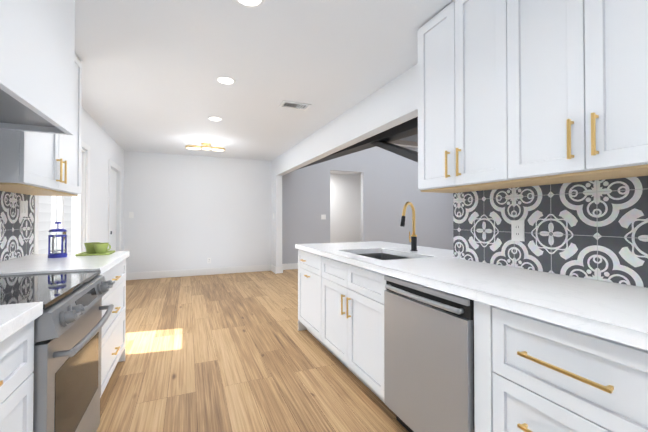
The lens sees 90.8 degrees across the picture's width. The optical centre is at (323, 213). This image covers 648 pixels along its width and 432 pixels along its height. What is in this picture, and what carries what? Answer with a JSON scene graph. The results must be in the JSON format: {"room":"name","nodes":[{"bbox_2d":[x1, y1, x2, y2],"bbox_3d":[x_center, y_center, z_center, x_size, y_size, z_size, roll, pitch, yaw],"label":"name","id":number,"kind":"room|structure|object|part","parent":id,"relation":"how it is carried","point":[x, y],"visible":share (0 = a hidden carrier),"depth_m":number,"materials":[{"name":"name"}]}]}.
{"room":"kitchen","nodes":[
{"label":"kitchen","id":0,"kind":"room"},
{"bbox_2d":[31,107,123,254],"bbox_3d":[-2.184,-0.008,2.050,0.135,2.500,9.130,0,-1,-23],"label":"wall","id":1,"kind":"structure","parent":0,"point":[105,147],"depth_m":4.53,"materials":[{"name":"white paint"}]},
{"bbox_2d":[0,191,33,261],"bbox_3d":[-1.405,0.060,0.409,0.010,0.474,4.633,0,-1,-23],"label":"wall tile","id":2,"kind":"structure","parent":1,"relation":"attached to","point":[17,237],"depth_m":2.27,"materials":[{"name":"tile"}]},
{"bbox_2d":[19,200,27,216],"bbox_3d":[-2.232,-0.035,2.377,0.010,0.118,0.121,0,-1,-23],"label":"light switch","id":3,"kind":"object","parent":2,"relation":"attached to","point":[23,208],"visible":1,"depth_m":2.37,"materials":[{"name":"white plastic"}]},
{"bbox_2d":[0,0,74,134],"bbox_3d":[-1.499,-0.853,1.329,0.548,0.823,0.776,0,-1,-23],"label":"range hood","id":4,"kind":"object","parent":1,"relation":"attached to","point":[37,54],"visible":1,"depth_m":1.42,"materials":[{"name":"white"}]},
{"bbox_2d":[0,54,81,195],"bbox_3d":[-1.937,-0.700,2.116,0.359,1.109,1.004,0,-1,-23],"label":"upper cabinet","id":5,"kind":"object","parent":1,"relation":"attached to","point":[40,164],"visible":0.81,"depth_m":2.02,"materials":[{"name":"white wood"}]},
{"bbox_3d":[-1.786,-0.287,2.175,0.032,0.160,0.095,0,-1,-23],"label":"handle","id":6,"kind":"part","parent":5,"relation":"part of","materials":[{"name":"gold metal"}]},
{"bbox_2d":[32,141,89,254],"bbox_3d":[-2.674,0.207,3.227,0.148,2.094,1.545,0,-1,-23],"label":"window","id":7,"kind":"structure","parent":1,"relation":"in","point":[78,217],"depth_m":3.78,"materials":[{"name":"white"}]},
{"bbox_2d":[110,169,116,251],"bbox_3d":[-3.567,0.260,5.381,0.105,2.016,0.776,0,-1,-23],"label":"door","id":8,"kind":"structure","parent":1,"relation":"in","point":[113,214],"depth_m":5.52,"materials":[{"name":"white wood"}]},
{"bbox_2d":[108,159,121,250],"bbox_3d":[-3.528,0.217,5.399,0.017,2.124,0.970,0,-1,-23],"label":"door frame","id":9,"kind":"structure","parent":1,"relation":"attached to","point":[115,165],"depth_m":5.03,"materials":[{"name":"white wood"}]},
{"bbox_2d":[96,269,408,431],"bbox_3d":[1.638,1.319,4.460,9.061,0.100,10.595,0,-1,-23],"label":"floor","id":10,"kind":"structure","parent":0,"point":[234,352],"depth_m":2.57,"materials":[{"name":"brown wood"}]},
{"bbox_2d":[0,320,33,431],"bbox_3d":[-1.140,0.786,0.641,0.686,0.877,0.723,0,-1,-23],"label":"base cabinet","id":11,"kind":"object","parent":10,"relation":"on","point":[16,377],"visible":0.83,"depth_m":1.00,"materials":[{"name":"white wood"}]},
{"bbox_2d":[0,270,114,431],"bbox_3d":[-1.392,0.777,1.356,0.765,0.912,0.776,0,-1,-23],"label":"range","id":12,"kind":"object","parent":10,"relation":"on","point":[69,322],"visible":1,"depth_m":1.34,"materials":[{"name":"silver metal"}]},
{"bbox_2d":[100,259,125,397],"bbox_3d":[-1.784,0.804,2.151,0.686,0.879,0.980,0,-1,-23],"label":"base cabinet","id":13,"kind":"object","parent":10,"relation":"on","point":[113,341],"visible":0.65,"depth_m":2.31,"materials":[{"name":"white wood"}]},
{"bbox_2d":[0,251,129,275],"bbox_3d":[-1.792,0.341,2.165,0.675,0.045,1.007,0,-1,-23],"label":"countertop","id":14,"kind":"structure","parent":13,"relation":"on","point":[38,264],"depth_m":2.02,"materials":[{"name":"stone"}]},
{"bbox_2d":[48,222,66,257],"bbox_3d":[-1.936,0.190,2.314,0.112,0.258,0.156,0,-1,-23],"label":"press","id":15,"kind":"object","parent":14,"relation":"on","point":[57,254],"visible":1,"depth_m":2.30,"materials":[{"name":"blue metal"}]},
{"bbox_2d":[75,250,114,255],"bbox_3d":[-1.798,0.314,2.526,0.223,0.014,0.223,0,-1,-23],"label":"plate","id":16,"kind":"object","parent":14,"relation":"on","point":[85,253],"visible":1,"depth_m":2.45,"materials":[{"name":"green ceramic"}]},
{"bbox_2d":[84,242,99,252],"bbox_3d":[-1.843,0.274,2.546,0.111,0.080,0.105,0,-1,-23],"label":"cup","id":17,"kind":"object","parent":16,"relation":"on","point":[89,247],"visible":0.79,"depth_m":2.51,"materials":[{"name":"green ceramic"}]},
{"bbox_2d":[93,243,110,252],"bbox_3d":[-1.749,0.274,2.510,0.111,0.080,0.105,0,-1,-23],"label":"cup","id":18,"kind":"object","parent":16,"relation":"on","point":[100,247],"visible":1,"depth_m":2.48,"materials":[{"name":"green ceramic"}]},
{"bbox_3d":[-1.482,0.721,2.280,0.032,0.528,0.130,0,-1,-23],"label":"handle","id":19,"kind":"part","parent":13,"relation":"part of","materials":[{"name":"gold metal"}]},
{"bbox_2d":[298,250,331,352],"bbox_3d":[0.139,0.817,3.256,0.696,0.879,0.665,0,-1,-23],"label":"base cabinet","id":20,"kind":"object","parent":10,"relation":"on","point":[310,292],"visible":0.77,"depth_m":3.11,"materials":[{"name":"white wood"}]},
{"bbox_2d":[322,257,386,401],"bbox_3d":[0.466,0.807,2.488,0.696,0.877,0.995,0,-1,-23],"label":"base cabinet","id":21,"kind":"object","parent":10,"relation":"on","point":[353,318],"visible":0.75,"depth_m":2.27,"materials":[{"name":"white wood"}]},
{"bbox_3d":[0.161,0.684,2.358,0.032,0.150,0.101,0,-1,-23],"label":"handle","id":22,"kind":"part","parent":21,"relation":"part of","materials":[{"name":"gold metal"}]},
{"bbox_2d":[295,241,647,350],"bbox_3d":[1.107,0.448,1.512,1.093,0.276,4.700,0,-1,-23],"label":"countertop","id":23,"kind":"structure","parent":21,"relation":"on","point":[615,312],"depth_m":1.35,"materials":[{"name":"stone"}]},
{"bbox_2d":[400,202,417,250],"bbox_3d":[0.699,0.113,2.721,0.255,0.422,0.228,0,-1,-23],"label":"faucet","id":24,"kind":"object","parent":23,"relation":"on","point":[413,238],"visible":1,"depth_m":2.74,"materials":[{"name":"gold metal"}]},
{"bbox_2d":[384,275,473,431],"bbox_3d":[0.768,0.801,1.733,0.694,0.873,0.614,0,-1,-23],"label":"dishwasher","id":25,"kind":"object","parent":10,"relation":"on","point":[428,359],"visible":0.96,"depth_m":1.54,"materials":[{"name":"silver metal"}]},
{"bbox_2d":[474,301,647,431],"bbox_3d":[1.030,0.792,1.165,0.696,0.877,0.606,0,-1,-23],"label":"base cabinet","id":26,"kind":"object","parent":10,"relation":"on","point":[549,377],"depth_m":1.05,"materials":[{"name":"white wood"}]},
{"bbox_3d":[0.691,0.794,1.307,0.120,0.877,0.080,0,-1,-23],"label":"right base cabinet filler panel","id":27,"kind":"part","parent":26,"relation":"part of","materials":[{"name":"white wood"}]},
{"bbox_3d":[0.741,0.738,0.997,0.032,0.513,0.270,0,-1,-23],"label":"handle","id":28,"kind":"part","parent":26,"relation":"part of","materials":[{"name":"gold metal"}]},
{"bbox_3d":[-0.591,0.771,-0.647,0.686,0.877,2.064,0,-1,-23],"label":"base cabinet","id":29,"kind":"object","parent":10,"relation":"on","visible":0},
{"bbox_2d":[0,302,42,341],"bbox_3d":[-0.739,0.312,-0.307,0.675,0.045,2.797,0,-1,-23],"label":"countertop","id":30,"kind":"structure","parent":29,"relation":"on","point":[14,318],"depth_m":0.98,"materials":[{"name":"stone"}]},
{"bbox_2d":[75,0,453,160],"bbox_3d":[-0.852,-1.312,2.632,3.030,0.120,9.130,0,-1,-23],"label":"ceiling","id":31,"kind":"structure","parent":0,"point":[152,70],"depth_m":2.68,"materials":[{"name":"white paint"}]},
{"bbox_2d":[185,142,224,150],"bbox_3d":[-2.060,-1.161,5.567,0.650,0.113,0.440,0,-1,-23],"label":"ceiling light","id":32,"kind":"object","parent":31,"relation":"attached to","point":[206,146],"visible":1,"depth_m":5.53,"materials":[{"name":"gold metal"}]},
{"bbox_2d":[208,117,222,120],"bbox_3d":[-1.418,-1.230,4.162,0.184,0.006,0.184,0,-1,-23],"label":"recessed light","id":33,"kind":"object","parent":31,"relation":"in","point":[215,118],"visible":0.98,"depth_m":4.14,"materials":[{"name":"white plastic"}]},
{"bbox_2d":[216,76,235,84],"bbox_3d":[-0.920,-1.244,2.994,0.184,0.006,0.184,0,-1,-23],"label":"recessed light","id":34,"kind":"object","parent":31,"relation":"in","point":[225,80],"visible":1,"depth_m":2.99,"materials":[{"name":"white"}]},
{"bbox_2d":[235,0,264,7],"bbox_3d":[-0.438,-1.257,1.863,0.184,0.006,0.184,0,-1,-23],"label":"recessed light","id":35,"kind":"object","parent":31,"relation":"in","point":[251,3],"visible":1,"depth_m":1.91,"materials":[{"name":"white"}]},
{"bbox_2d":[279,100,311,110],"bbox_3d":[-0.333,-1.234,3.657,0.330,0.011,0.200,0,-1,-23],"label":"ceiling vent","id":36,"kind":"object","parent":31,"relation":"in","point":[294,105],"visible":0.98,"depth_m":3.66,"materials":[{"name":"white metal"}]},
{"bbox_2d":[123,146,452,272],"bbox_3d":[0.160,-0.266,7.941,8.795,3.150,0.135,0,-1,-23],"label":"wall","id":37,"kind":"structure","parent":0,"point":[192,212],"depth_m":7.05,"materials":[{"name":"white paint"}]},
{"bbox_2d":[129,212,133,217],"bbox_3d":[-3.737,0.029,6.197,0.075,0.118,0.010,0,-1,-23],"label":"light switch","id":38,"kind":"object","parent":37,"relation":"attached to","point":[131,214],"visible":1,"depth_m":6.20,"materials":[{"name":"white plastic"}]},
{"bbox_2d":[125,265,270,279],"bbox_3d":[-2.523,1.225,6.695,2.893,0.139,0.019,0,-1,-23],"label":"baseboard","id":39,"kind":"structure","parent":37,"relation":"attached to","point":[186,272],"depth_m":6.63,"materials":[{"name":"white"}]},
{"bbox_2d":[282,263,298,269],"bbox_3d":[-0.466,1.235,7.575,1.308,0.139,0.015,0,-1,-23],"label":"baseboard","id":40,"kind":"structure","parent":37,"relation":"attached to","point":[288,266],"depth_m":7.43,"materials":[{"name":"white"}]},
{"bbox_2d":[329,169,363,242],"bbox_3d":[0.558,0.111,8.106,0.982,2.401,0.136,0,-1,-23],"label":"door frame","id":41,"kind":"structure","parent":37,"relation":"attached to","point":[362,206],"depth_m":8.23,"materials":[{"name":"white wood"}]},
{"bbox_2d":[297,117,417,169],"bbox_3d":[0.214,-1.149,5.013,0.200,0.710,5.308,0,-1,-23],"label":"beam","id":42,"kind":"structure","parent":37,"relation":"attached to","point":[405,129],"depth_m":3.73,"materials":[{"name":"grey"}]},
{"bbox_2d":[370,141,417,161],"bbox_3d":[0.902,-0.621,3.393,0.140,0.515,1.340,0,-1,-23],"label":"brace","id":43,"kind":"object","parent":42,"relation":"attached to","point":[403,151],"visible":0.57,"depth_m":3.47,"materials":[{"name":"grey"}]},
{"bbox_2d":[271,63,417,266],"bbox_3d":[0.630,0.005,3.175,0.135,2.500,8.995,0,-1,-23],"label":"wall","id":44,"kind":"structure","parent":0,"point":[391,104],"depth_m":3.81,"materials":[{"name":"white paint"}]},
{"bbox_2d":[271,265,277,273],"bbox_3d":[-1.105,1.229,7.057,0.035,0.139,0.390,0,-1,-23],"label":"baseboard","id":45,"kind":"structure","parent":44,"relation":"attached to","point":[274,269],"depth_m":6.96,"materials":[{"name":"white"}]},
{"bbox_2d":[278,266,283,272],"bbox_3d":[-0.970,1.229,7.115,0.019,0.139,0.387,0,-1,-23],"label":"baseboard","id":46,"kind":"structure","parent":44,"relation":"attached to","point":[280,269],"depth_m":6.93,"materials":[{"name":"white"}]},
{"bbox_2d":[417,0,544,191],"bbox_3d":[0.912,-0.708,1.925,0.327,1.096,0.659,0,-1,-23],"label":"upper cabinet","id":47,"kind":"object","parent":44,"relation":"attached to","point":[459,48],"depth_m":1.82,"materials":[{"name":"white wood"}]},
{"bbox_2d":[453,176,647,287],"bbox_3d":[1.542,0.065,0.847,0.010,0.474,3.127,0,-1,-23],"label":"wall tile","id":48,"kind":"structure","parent":44,"relation":"attached to","point":[596,230],"depth_m":1.61,"materials":[{"name":"tile"}]},
{"bbox_2d":[511,220,524,240],"bbox_3d":[1.112,0.099,1.833,0.008,0.118,0.075,0,-1,-23],"label":"outlet","id":49,"kind":"object","parent":48,"relation":"attached to","point":[517,231],"visible":1,"depth_m":1.83,"materials":[{"name":"white plastic"}]},
{"bbox_2d":[501,0,647,183],"bbox_3d":[1.171,-0.715,1.319,0.327,1.096,0.660,0,-1,-23],"label":"upper cabinet","id":50,"kind":"object","parent":44,"relation":"attached to","point":[517,93],"depth_m":1.29,"materials":[{"name":"white wood"}]},
{"bbox_2d":[330,171,360,242],"bbox_3d":[0.451,0.020,8.869,2.580,2.600,1.350,0,-1,-23],"label":"wall","id":51,"kind":"structure","parent":0,"point":[345,206],"depth_m":9.57,"materials":[{"name":"white paint"}]},
{"bbox_2d":[395,144,417,147],"bbox_3d":[3.380,-1.931,4.443,5.900,0.100,9.130,0,-1,-23],"label":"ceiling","id":52,"kind":"structure","parent":0,"point":[407,145],"depth_m":8.69,"materials":[{"name":"white paint"}]},
{"label":"outside","id":53,"kind":"structure","parent":0,"visible":0},
{"bbox_3d":[-5.200,1.303,1.293,6.003,0.100,15.860,0,-1,-23],"label":"ground","id":54,"kind":"structure","parent":53,"visible":0},
{"bbox_2d":[38,196,71,253],"bbox_3d":[-4.191,-0.668,5.550,0.020,4.100,5.340,0,-1,-23],"label":"siding","id":55,"kind":"object","parent":54,"relation":"on","point":[43,242],"depth_m":4.14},
{"bbox_3d":[6.005,-0.292,5.616,0.135,3.150,8.995,0,-1,-23],"label":"wall","id":56,"kind":"structure","parent":0,"visible":0},
{"bbox_2d":[388,134,417,145],"bbox_3d":[3.261,-1.034,5.002,5.397,0.300,0.200,0,-1,-23],"label":"cross beam","id":57,"kind":"structure","parent":56,"relation":"attached to","point":[412,140],"depth_m":3.99,"materials":[{"name":"grey"}]}
]}

